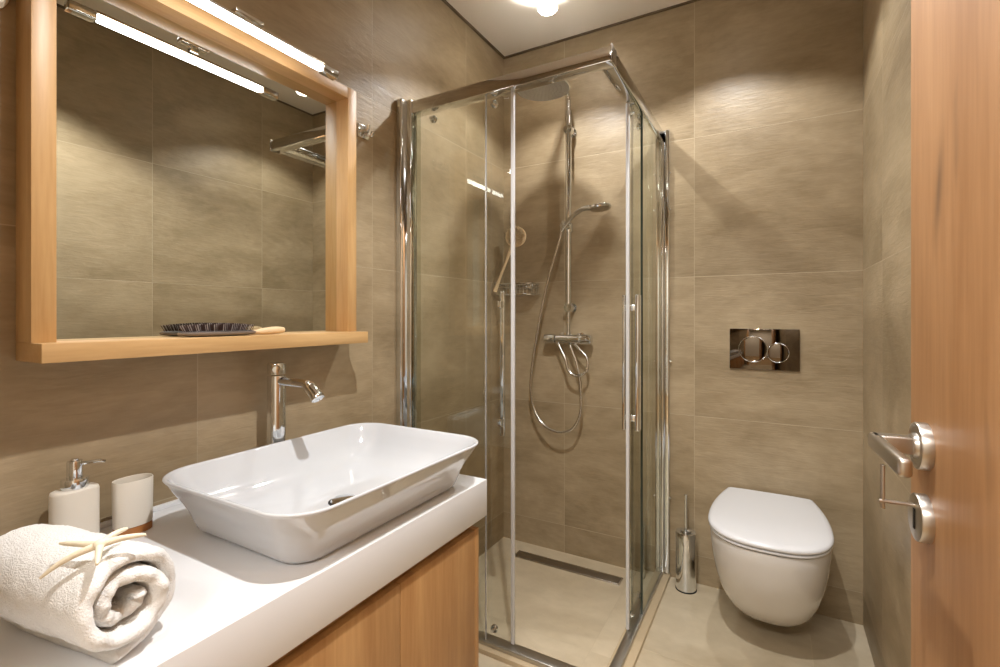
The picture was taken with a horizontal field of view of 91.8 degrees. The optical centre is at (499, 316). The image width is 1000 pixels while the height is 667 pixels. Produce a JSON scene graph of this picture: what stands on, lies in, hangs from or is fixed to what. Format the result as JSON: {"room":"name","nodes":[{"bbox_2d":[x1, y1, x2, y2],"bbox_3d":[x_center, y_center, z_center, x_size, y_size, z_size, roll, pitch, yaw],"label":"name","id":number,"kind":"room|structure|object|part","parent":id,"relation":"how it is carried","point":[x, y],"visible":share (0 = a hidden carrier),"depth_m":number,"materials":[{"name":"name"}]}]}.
{"room":"bathroom","nodes":[
{"label":"bathroom","id":0,"kind":"room"},
{"bbox_2d":[0,0,503,556],"bbox_3d":[-0.606,-0.066,1.576,0.120,2.591,2.564,0,0,30],"label":"wall","id":1,"kind":"structure","parent":0,"point":[158,416],"depth_m":1.63,"materials":[{"name":"tile"}]},
{"bbox_2d":[0,0,8,8],"bbox_3d":[-0.931,-0.595,0.864,0.018,0.084,0.084,0,0,30],"label":"disc","id":2,"kind":"object","parent":1,"relation":"attached to","point":[3,3],"visible":1,"depth_m":0.89,"materials":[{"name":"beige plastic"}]},
{"bbox_2d":[100,499,180,528],"bbox_3d":[-0.771,0.443,1.152,0.012,0.010,1.042,0,0,30],"label":"trim","id":3,"kind":"structure","parent":1,"relation":"attached to","point":[107,523],"depth_m":1.12,"materials":[{"name":"white"}]},
{"bbox_2d":[16,0,367,363],"bbox_3d":[-0.666,-0.319,1.227,0.121,0.806,0.788,0,0,30],"label":"wall mirror","id":4,"kind":"object","parent":1,"relation":"attached to","point":[176,166],"visible":0.99,"depth_m":1.12,"materials":[{"name":"brown wood"}]},
{"bbox_2d":[16,331,367,363],"bbox_3d":[-0.666,0.067,1.227,0.121,0.035,0.788,0,0,30],"label":"shelf","id":5,"kind":"object","parent":4,"relation":"attached to","point":[58,348],"depth_m":1.03,"materials":[{"name":"brown wood"}]},
{"bbox_2d":[177,323,284,336],"bbox_3d":[-0.667,0.033,1.221,0.068,0.032,0.267,0,0,30],"label":"hairbrush","id":6,"kind":"object","parent":4,"relation":"on","point":[207,329],"visible":1,"depth_m":1.17,"materials":[{"name":"brown plastic"}]},
{"bbox_2d":[179,330,253,332],"bbox_3d":[-0.687,0.036,1.186,0.062,0.004,0.178,0,0,29],"label":"cushion","id":7,"kind":"object","parent":6,"relation":"on","point":[184,331],"depth_m":1.15,"materials":[{"name":"grey rubber"}]},
{"bbox_3d":[-0.620,0.038,1.296,0.020,0.021,0.092,0,0,39],"label":"handle","id":8,"kind":"part","parent":6,"relation":"part of","materials":[{"name":"brown wood"}]},
{"bbox_3d":[-0.688,-0.705,1.236,0.074,0.035,0.712,0,0,30],"label":"rail","id":9,"kind":"part","parent":4,"relation":"part of","materials":[{"name":"brown wood"}]},
{"bbox_2d":[187,0,338,79],"bbox_3d":[-0.638,-0.700,1.183,0.124,0.054,0.517,0,0,30],"label":"lamp","id":10,"kind":"object","parent":4,"relation":"attached to","point":[237,17],"visible":0.95,"depth_m":1.17,"materials":[{"name":"white"}]},
{"bbox_2d":[357,123,373,140],"bbox_3d":[-0.458,-0.637,1.668,0.048,0.045,0.050,0,0,30],"label":"robe hook","id":11,"kind":"object","parent":1,"relation":"attached to","point":[362,131],"visible":1,"depth_m":1.67,"materials":[{"name":"silver metal"}]},
{"bbox_2d":[268,526,478,666],"bbox_3d":[-0.543,0.789,1.015,0.544,0.482,1.006,0,0,30],"label":"vanity cabinet","id":12,"kind":"object","parent":1,"relation":"attached to","point":[428,615],"visible":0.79,"depth_m":1.09,"materials":[{"name":"brown wood"}]},
{"bbox_2d":[0,474,486,666],"bbox_3d":[-0.535,0.498,1.017,0.556,0.100,1.042,0,0,30],"label":"countertop","id":13,"kind":"structure","parent":12,"relation":"on","point":[231,605],"depth_m":0.82,"materials":[{"name":"white stone"}]},
{"bbox_2d":[49,458,105,532],"bbox_3d":[-0.812,0.360,0.929,0.060,0.175,0.076,0,0,30],"label":"soap dispenser","id":14,"kind":"object","parent":13,"relation":"on","point":[76,503],"visible":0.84,"depth_m":0.92,"materials":[{"name":"beige ceramic"}]},
{"bbox_2d":[49,482,99,532],"bbox_3d":[-0.815,0.382,0.930,0.053,0.108,0.074,0,0,30],"label":"bottle","id":15,"kind":"object","parent":14,"relation":"attached to","point":[77,504],"depth_m":0.91,"materials":[{"name":"beige ceramic"}]},
{"bbox_2d":[0,524,175,663],"bbox_3d":[-0.606,0.378,0.688,0.297,0.137,0.139,0,0,21],"label":"rolled towel","id":16,"kind":"object","parent":13,"relation":"on","point":[103,611],"visible":0.94,"depth_m":0.63,"materials":[{"name":"white fabric"}]},
{"bbox_2d":[39,527,145,578],"bbox_3d":[-0.523,0.304,0.628,0.102,0.037,0.077,0,0,3],"label":"starfish","id":17,"kind":"object","parent":16,"relation":"on","point":[98,545],"visible":1,"depth_m":0.62,"materials":[{"name":"beige"}]},
{"bbox_2d":[111,473,152,535],"bbox_3d":[-0.766,0.393,1.011,0.051,0.110,0.071,0,0,30],"label":"tumbler","id":18,"kind":"object","parent":13,"relation":"on","point":[132,496],"visible":0.93,"depth_m":0.99,"materials":[{"name":"beige ceramic"}]},
{"bbox_2d":[267,362,323,444],"bbox_3d":[-0.540,0.286,1.273,0.206,0.323,0.058,0,0,30],"label":"tap","id":19,"kind":"object","parent":13,"relation":"on","point":[277,382],"visible":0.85,"depth_m":1.29,"materials":[{"name":"silver metal"}]},
{"bbox_3d":[-0.594,0.141,1.287,0.021,0.021,0.025,0,0,-24],"label":"lever","id":20,"kind":"part","parent":19,"relation":"part of","materials":[{"name":"silver metal"}]},
{"bbox_3d":[-0.525,0.189,1.265,0.159,0.054,0.031,0,0,30],"label":"spout","id":21,"kind":"part","parent":19,"relation":"part of","materials":[{"name":"silver metal"}]},
{"bbox_2d":[162,423,478,563],"bbox_3d":[-0.378,0.388,1.149,0.464,0.120,0.612,0,0,30],"label":"washbasin","id":22,"kind":"object","parent":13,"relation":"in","point":[302,499],"visible":1,"depth_m":1.12,"materials":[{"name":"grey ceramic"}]},
{"bbox_3d":[-0.305,0.792,0.901,0.018,0.432,0.333,0,0,30],"label":"door","id":23,"kind":"part","parent":12,"relation":"part of","materials":[{"name":"brown wood"}]},
{"bbox_3d":[-0.148,0.792,1.177,0.018,0.432,0.297,0,0,30],"label":"door","id":24,"kind":"part","parent":12,"relation":"part of","materials":[{"name":"brown wood"}]},
{"bbox_3d":[-0.299,0.802,1.445,0.544,0.456,0.018,0,0,30],"label":"panel","id":25,"kind":"part","parent":12,"relation":"part of","materials":[{"name":"brown wood"}]},
{"bbox_2d":[442,0,699,58],"bbox_3d":[0.116,-1.358,1.178,1.530,0.006,2.304,0,0,30],"label":"trim","id":26,"kind":"structure","parent":1,"relation":"attached to","point":[452,8],"depth_m":2.28,"materials":[{"name":"brown"}]},
{"bbox_2d":[446,0,689,55],"bbox_3d":[0.111,-1.411,1.169,1.770,0.100,2.564,0,0,30],"label":"ceiling","id":27,"kind":"structure","parent":0,"point":[511,26],"depth_m":2.20,"materials":[{"name":"beige paint"}]},
{"bbox_2d":[538,0,557,15],"bbox_3d":[0.193,-1.296,1.960,0.080,0.128,0.080,0,0,30],"label":"ceiling spotlight","id":28,"kind":"object","parent":27,"relation":"attached to","point":[546,7],"visible":1,"depth_m":1.94,"materials":[{"name":"silver metal"}]},
{"bbox_2d":[479,537,874,666],"bbox_3d":[0.082,1.190,1.117,1.530,0.080,2.444,0,0,30],"label":"floor","id":29,"kind":"structure","parent":0,"point":[576,620],"depth_m":1.81,"materials":[{"name":"tile"}]},
{"bbox_2d":[515,550,622,585],"bbox_3d":[0.305,1.169,2.249,0.520,0.021,0.068,0,0,30],"label":"shower drain","id":30,"kind":"object","parent":29,"relation":"in","point":[593,574],"visible":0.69,"depth_m":2.23,"materials":[{"name":"silver metal"}]},
{"bbox_2d":[479,573,670,666],"bbox_3d":[0.182,1.182,1.988,0.845,0.096,0.829,0,0,30],"label":"trim","id":31,"kind":"structure","parent":29,"relation":"on","point":[635,650],"depth_m":1.67,"materials":[{"name":"tile"}]},
{"bbox_2d":[396,43,670,666],"bbox_3d":[0.182,0.157,1.983,0.849,1.954,0.839,0,0,30],"label":"shower enclosure","id":32,"kind":"object","parent":31,"relation":"on","point":[648,552],"visible":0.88,"depth_m":1.83,"materials":[{"name":"silver metal"}]},
{"bbox_3d":[0.004,0.166,1.694,0.018,0.508,0.032,0,0,30],"label":"handle","id":33,"kind":"part","parent":32,"relation":"part of","materials":[{"name":"silver metal"}]},
{"bbox_3d":[-0.015,-0.785,1.667,0.819,0.046,0.048,0,0,30],"label":"rail","id":34,"kind":"part","parent":32,"relation":"part of","materials":[{"name":"silver metal"}]},
{"bbox_3d":[-0.015,1.126,1.671,0.815,0.016,0.042,0,0,30],"label":"rail","id":35,"kind":"part","parent":32,"relation":"part of","materials":[{"name":"grey"}]},
{"bbox_3d":[0.480,0.169,1.767,0.062,0.493,0.036,0,0,30],"label":"handle","id":36,"kind":"part","parent":32,"relation":"part of","materials":[{"name":"silver metal"}]},
{"bbox_3d":[0.526,-0.785,1.829,0.042,0.046,0.767,0,0,30],"label":"rail","id":37,"kind":"part","parent":32,"relation":"part of","materials":[{"name":"silver metal"}]},
{"bbox_3d":[0.556,0.171,1.906,0.006,1.886,0.396,0,0,30],"label":"sliding door","id":38,"kind":"part","parent":32,"relation":"part of","materials":[{"name":"clear glass"}]},
{"bbox_3d":[0.526,1.127,1.829,0.034,0.014,0.767,0,0,30],"label":"rail","id":39,"kind":"part","parent":32,"relation":"part of","materials":[{"name":"grey"}]},
{"bbox_3d":[0.618,0.174,1.971,0.006,1.892,0.339,0,0,30],"label":"fixed pane","id":40,"kind":"part","parent":32,"relation":"part of","materials":[{"name":"clear glass"}]},
{"bbox_2d":[675,494,696,593],"bbox_3d":[0.784,0.950,2.044,0.086,0.400,0.086,0,0,30],"label":"toilet brush","id":41,"kind":"object","parent":29,"relation":"on","point":[685,537],"visible":1,"depth_m":2.01,"materials":[{"name":"silver metal"}]},
{"bbox_3d":[0.784,0.829,2.044,0.044,0.157,0.044,0,0,30],"label":"handle","id":42,"kind":"part","parent":41,"relation":"part of","materials":[{"name":"silver metal"}]},
{"bbox_2d":[504,0,862,624],"bbox_3d":[0.714,-0.066,2.232,1.530,2.591,0.120,0,0,30],"label":"wall","id":43,"kind":"structure","parent":0,"point":[760,102],"depth_m":2.07,"materials":[{"name":"tile"}]},
{"bbox_2d":[494,282,539,295],"bbox_3d":[0.085,-0.136,2.450,0.203,0.061,0.116,0,0,30],"label":"basket","id":44,"kind":"object","parent":43,"relation":"attached to","point":[530,284],"visible":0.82,"depth_m":2.42,"materials":[{"name":"silver metal"}]},
{"bbox_2d":[493,226,525,291],"bbox_3d":[0.046,-0.283,2.412,0.168,0.329,0.047,0,0,14],"label":"bath brush","id":45,"kind":"object","parent":44,"relation":"in","point":[520,234],"visible":0.82,"depth_m":2.40,"materials":[{"name":"brown wood"}]},
{"bbox_3d":[0.021,-0.244,2.421,0.114,0.253,0.021,0,0,10],"label":"handle","id":46,"kind":"part","parent":45,"relation":"part of","materials":[{"name":"brown wood"}]},
{"bbox_2d":[517,80,611,433],"bbox_3d":[0.244,-0.264,2.183,0.406,1.637,0.450,0,0,-12],"label":"shower column","id":47,"kind":"structure","parent":43,"relation":"attached to","point":[556,90],"depth_m":2.30,"materials":[{"name":"silver metal"}]},
{"bbox_3d":[0.183,-0.963,2.062,0.222,0.004,0.222,0,0,30],"label":"spray plate","id":48,"kind":"part","parent":47,"relation":"part of","materials":[{"name":"grey metal"}]},
{"bbox_3d":[0.240,0.110,2.347,0.057,0.049,0.059,0,0,30],"label":"knob","id":49,"kind":"part","parent":47,"relation":"part of","materials":[{"name":"silver metal"}]},
{"bbox_3d":[0.398,0.110,2.258,0.057,0.049,0.059,0,0,30],"label":"knob","id":50,"kind":"part","parent":47,"relation":"part of","materials":[{"name":"silver metal"}]},
{"bbox_2d":[730,329,799,370],"bbox_3d":[1.063,0.134,1.955,0.248,0.164,0.015,0,0,30],"label":"flush plate","id":51,"kind":"object","parent":43,"relation":"attached to","point":[761,349],"visible":1,"depth_m":1.95,"materials":[{"name":"silver metal"}]},
{"bbox_2d":[708,487,833,626],"bbox_3d":[0.954,0.911,1.726,0.378,0.410,0.521,0,0,30],"label":"toilet","id":52,"kind":"object","parent":43,"relation":"attached to","point":[772,552],"visible":1,"depth_m":1.57,"materials":[{"name":"white ceramic"}]},
{"bbox_3d":[0.951,0.734,1.720,0.372,0.010,0.500,0,0,30],"label":"seat","id":53,"kind":"part","parent":52,"relation":"part of","materials":[{"name":"white plastic"}]},
{"bbox_3d":[0.950,0.716,1.719,0.378,0.021,0.504,0,0,30],"label":"lid","id":54,"kind":"part","parent":52,"relation":"part of","materials":[{"name":"white plastic"}]},
{"bbox_3d":[0.957,0.929,1.730,0.368,0.374,0.512,0,0,30],"label":"bowl","id":55,"kind":"part","parent":52,"relation":"part of","materials":[{"name":"white ceramic"}]},
{"bbox_2d":[863,0,910,666],"bbox_3d":[0.829,-0.066,0.762,0.120,2.591,2.564,0,0,30],"label":"wall","id":56,"kind":"structure","parent":0,"point":[886,23],"depth_m":1.45,"materials":[{"name":"tile"}]},
{"bbox_2d":[868,0,999,666],"bbox_3d":[0.324,0.123,0.244,0.092,2.037,0.775,0,0,26],"label":"door","id":57,"kind":"structure","parent":56,"relation":"in","point":[952,441],"depth_m":0.47,"materials":[{"name":"brown wood"}]},
{"bbox_3d":[0.422,0.145,0.508,0.043,0.019,0.124,0,0,30],"label":"handle","id":58,"kind":"part","parent":57,"relation":"part of","materials":[{"name":"silver metal"}]}
]}

